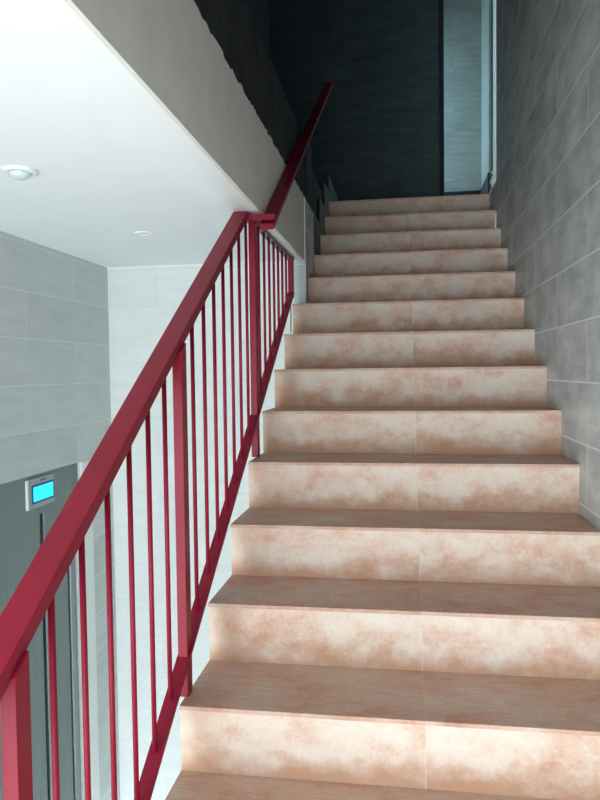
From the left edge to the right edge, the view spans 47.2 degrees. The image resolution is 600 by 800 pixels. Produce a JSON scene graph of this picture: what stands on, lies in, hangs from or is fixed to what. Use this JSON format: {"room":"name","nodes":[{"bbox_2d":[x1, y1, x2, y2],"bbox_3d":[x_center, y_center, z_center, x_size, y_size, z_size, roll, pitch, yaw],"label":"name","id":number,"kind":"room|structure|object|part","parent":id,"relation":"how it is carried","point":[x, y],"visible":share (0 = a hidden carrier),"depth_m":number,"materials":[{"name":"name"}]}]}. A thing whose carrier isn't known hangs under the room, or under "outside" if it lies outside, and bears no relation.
{"room":"stairwell","nodes":[
{"label":"stairwell","id":0,"kind":"room"},
{"bbox_2d":[0,231,119,799],"bbox_3d":[-1.699,1.006,0.456,0.150,3.225,7.505,0,2,8],"label":"wall","id":1,"kind":"structure","parent":0,"point":[55,400],"depth_m":3.42,"materials":[{"name":"tile"}]},
{"bbox_2d":[0,460,99,799],"bbox_3d":[-1.265,1.417,3.314,0.161,2.153,0.945,0,2,8],"label":"elevator door","id":2,"kind":"structure","parent":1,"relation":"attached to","point":[23,532],"depth_m":3.40,"materials":[{"name":"paint"}]},
{"bbox_2d":[25,473,53,510],"bbox_3d":[-1.220,0.430,3.233,0.011,0.140,0.248,0,2,8],"label":"display","id":3,"kind":"object","parent":2,"relation":"attached to","point":[39,491],"visible":1,"depth_m":3.21,"materials":[{"name":"plastic"}]},
{"bbox_3d":[-1.232,1.509,3.471,0.042,1.955,0.229,0,2,8],"label":"door","id":4,"kind":"part","parent":2,"relation":"part of","materials":[{"name":"paint"}]},
{"bbox_3d":[-1.206,1.502,3.634,0.044,1.955,0.057,0,2,8],"label":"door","id":5,"kind":"part","parent":2,"relation":"part of","materials":[{"name":"metal"}]},
{"bbox_2d":[0,0,301,266],"bbox_3d":[-1.158,-0.658,0.302,1.286,0.100,7.505,0,2,8],"label":"ceiling","id":6,"kind":"structure","parent":0,"point":[112,164],"depth_m":1.97,"materials":[{"name":"white paint"}]},
{"bbox_2d":[1,165,38,179],"bbox_3d":[-0.835,-0.672,2.052,0.104,0.028,0.104,0,2,8],"label":"recessed light","id":7,"kind":"object","parent":6,"relation":"in","point":[18,172],"visible":1,"depth_m":2.03,"materials":[{"name":"white plastic"}]},
{"bbox_2d":[134,231,152,235],"bbox_3d":[-0.680,-0.725,2.993,0.080,0.006,0.080,0,2,8],"label":"recessed light","id":8,"kind":"object","parent":6,"relation":"in","point":[140,233],"visible":1,"depth_m":2.99,"materials":[{"name":"white plastic"}]},
{"bbox_2d":[64,0,313,303],"bbox_3d":[-0.124,-0.696,3.130,0.098,0.811,5.299,0,2,8],"label":"wall","id":9,"kind":"structure","parent":0,"point":[167,46],"depth_m":1.85,"materials":[{"name":"grey paint"}]},
{"bbox_2d":[194,0,311,209],"bbox_3d":[-0.207,-1.258,2.323,0.007,0.394,3.730,0,2,8],"label":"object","id":10,"kind":"structure","parent":9,"relation":"attached to","point":[231,23],"depth_m":2.59,"materials":[{"name":"paint"}]},
{"bbox_2d":[304,197,305,303],"bbox_3d":[0.028,-0.821,3.807,0.006,0.599,0.010,0,2,8],"label":"trim","id":11,"kind":"structure","parent":9,"relation":"attached to","point":[304,197],"depth_m":3.80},
{"bbox_2d":[314,174,337,254],"bbox_3d":[0.199,-1.284,4.963,0.009,0.725,1.531,0,2,8],"label":"baseboard","id":12,"kind":"structure","parent":9,"relation":"attached to","point":[329,194],"depth_m":4.61,"materials":[{"name":"grey tile"}]},
{"bbox_2d":[107,263,293,799],"bbox_3d":[-0.545,0.842,4.014,1.088,3.225,0.120,0,2,8],"label":"wall","id":13,"kind":"structure","parent":0,"point":[142,302],"depth_m":3.97,"materials":[{"name":"tile"}]},
{"bbox_2d":[107,261,287,268],"bbox_3d":[-0.583,-0.762,3.884,1.070,0.008,0.008,0,2,8],"label":"trim","id":14,"kind":"structure","parent":13,"relation":"attached to","point":[275,261],"depth_m":3.90,"materials":[{"name":"white paint"}]},
{"bbox_2d":[245,0,269,57],"bbox_3d":[-0.642,-2.324,3.448,0.100,2.949,5.920,0,2,8],"label":"wall","id":15,"kind":"structure","parent":0,"point":[259,9],"depth_m":5.45,"materials":[{"name":"black paint"}]},
{"bbox_2d":[294,261,304,303],"bbox_3d":[-0.003,-0.645,3.814,0.060,0.248,0.015,0,2,8],"label":"wall pillar","id":16,"kind":"structure","parent":0,"point":[299,266],"depth_m":3.81,"materials":[{"name":"paint"}]},
{"bbox_2d":[312,172,323,220],"bbox_3d":[-0.358,-1.101,3.146,0.536,0.524,5.300,0,2,8],"label":"wall","id":17,"kind":"structure","parent":0,"point":[316,191],"depth_m":4.41,"materials":[{"name":"black paint"}]},
{"bbox_2d":[269,0,439,200],"bbox_3d":[0.450,-2.695,5.688,1.405,2.425,0.100,0,2,8],"label":"wall","id":18,"kind":"structure","parent":0,"point":[376,135],"depth_m":5.63,"materials":[{"name":"tile"}]},
{"bbox_2d":[440,0,443,195],"bbox_3d":[1.149,-2.699,5.582,0.032,2.425,0.104,0,2,8],"label":"trim","id":19,"kind":"structure","parent":18,"relation":"attached to","point":[441,1],"depth_m":5.54,"materials":[{"name":"black paint"}]},
{"bbox_2d":[444,172,489,195],"bbox_3d":[0.770,-1.654,5.859,1.575,0.323,0.560,0,2,8],"label":"baseboard","id":20,"kind":"structure","parent":18,"relation":"attached to","point":[485,189],"depth_m":5.99,"materials":[{"name":"grey tile"}]},
{"bbox_2d":[444,0,481,191],"bbox_3d":[1.635,-2.723,6.027,3.350,2.425,0.120,0,2,8],"label":"wall","id":21,"kind":"structure","parent":0,"point":[462,18],"depth_m":6.00,"materials":[{"name":"tile"}]},
{"bbox_2d":[481,0,492,190],"bbox_3d":[1.648,-2.709,5.689,0.225,2.425,0.546,0,2,8],"label":"pier","id":22,"kind":"object","parent":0,"point":[486,5],"visible":0.11,"depth_m":5.59,"materials":[{"name":"paint"}]},
{"bbox_2d":[489,171,495,192],"bbox_3d":[1.538,-1.650,5.467,0.066,0.330,0.016,0,2,8],"label":"trim","id":23,"kind":"structure","parent":22,"relation":"attached to","point":[493,180],"depth_m":5.46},
{"bbox_2d":[493,0,495,170],"bbox_3d":[1.540,-2.859,5.416,0.037,2.100,0.011,0,2,8],"label":"trim","id":24,"kind":"structure","parent":22,"relation":"attached to","point":[494,1],"depth_m":5.43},
{"bbox_2d":[490,182,495,227],"bbox_3d":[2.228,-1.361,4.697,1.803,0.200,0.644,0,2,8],"label":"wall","id":25,"kind":"structure","parent":0,"point":[493,191],"depth_m":4.65,"materials":[{"name":"grey tile"}]},
{"bbox_2d":[496,0,599,529],"bbox_3d":[0.761,-0.549,0.424,0.150,6.275,8.300,0,2,8],"label":"wall","id":26,"kind":"structure","parent":0,"point":[548,51],"depth_m":2.76,"materials":[{"name":"grey tile"}]},
{"bbox_3d":[-0.478,2.663,0.287,2.597,0.100,7.585,0,2,8],"label":"floor","id":27,"kind":"structure","parent":0,"visible":0},
{"bbox_2d":[165,194,599,799],"bbox_3d":[0.359,0.592,2.254,1.197,3.850,6.189,0,2,8],"label":"staircase","id":28,"kind":"structure","parent":27,"relation":"on","point":[408,608],"depth_m":2.23,"materials":[{"name":"beige tile"}]},
{"bbox_2d":[0,82,332,799],"bbox_3d":[-0.175,-0.173,2.578,0.159,3.966,4.850,0,2,8],"label":"stair railing","id":29,"kind":"object","parent":28,"relation":"on","point":[25,610],"visible":1,"depth_m":1.70,"materials":[{"name":"metal"}]},
{"bbox_3d":[-0.426,0.869,1.060,0.026,0.967,0.040,0,2,8],"label":"post","id":30,"kind":"part","parent":29,"relation":"part of","materials":[{"name":"metal"}]},
{"bbox_3d":[-0.343,0.123,1.435,0.159,1.573,2.515,0,2,8],"label":"handrail","id":31,"kind":"part","parent":29,"relation":"part of","materials":[{"name":"metal"}]},
{"bbox_3d":[-0.314,0.320,1.837,0.026,0.945,0.040,0,2,8],"label":"post","id":32,"kind":"part","parent":29,"relation":"part of","materials":[{"name":"metal"}]},
{"bbox_3d":[-0.293,0.606,1.955,0.036,2.203,3.515,0,2,8],"label":"rail","id":33,"kind":"part","parent":29,"relation":"part of","materials":[{"name":"metal"}]},
{"bbox_3d":[-0.183,-0.247,2.741,0.026,0.949,0.040,0,2,8],"label":"post","id":34,"kind":"part","parent":29,"relation":"part of","materials":[{"name":"metal"}]},
{"bbox_3d":[-0.126,-0.735,3.181,0.032,0.014,1.075,0,2,8],"label":"rail","id":35,"kind":"part","parent":29,"relation":"part of","materials":[{"name":"metal"}]},
{"bbox_3d":[-0.048,-0.648,3.662,0.026,0.207,0.040,0,2,8],"label":"post","id":36,"kind":"part","parent":29,"relation":"part of","materials":[{"name":"metal"}]},
{"bbox_3d":[-0.049,-0.481,3.668,0.004,0.245,0.012,0,2,8],"label":"foot plate","id":37,"kind":"part","parent":29,"relation":"part of","materials":[{"name":"metal"}]},
{"bbox_3d":[0.042,-1.449,3.729,0.055,1.519,2.400,0,2,8],"label":"handrail","id":38,"kind":"part","parent":29,"relation":"part of","materials":[{"name":"metal"}]}
]}

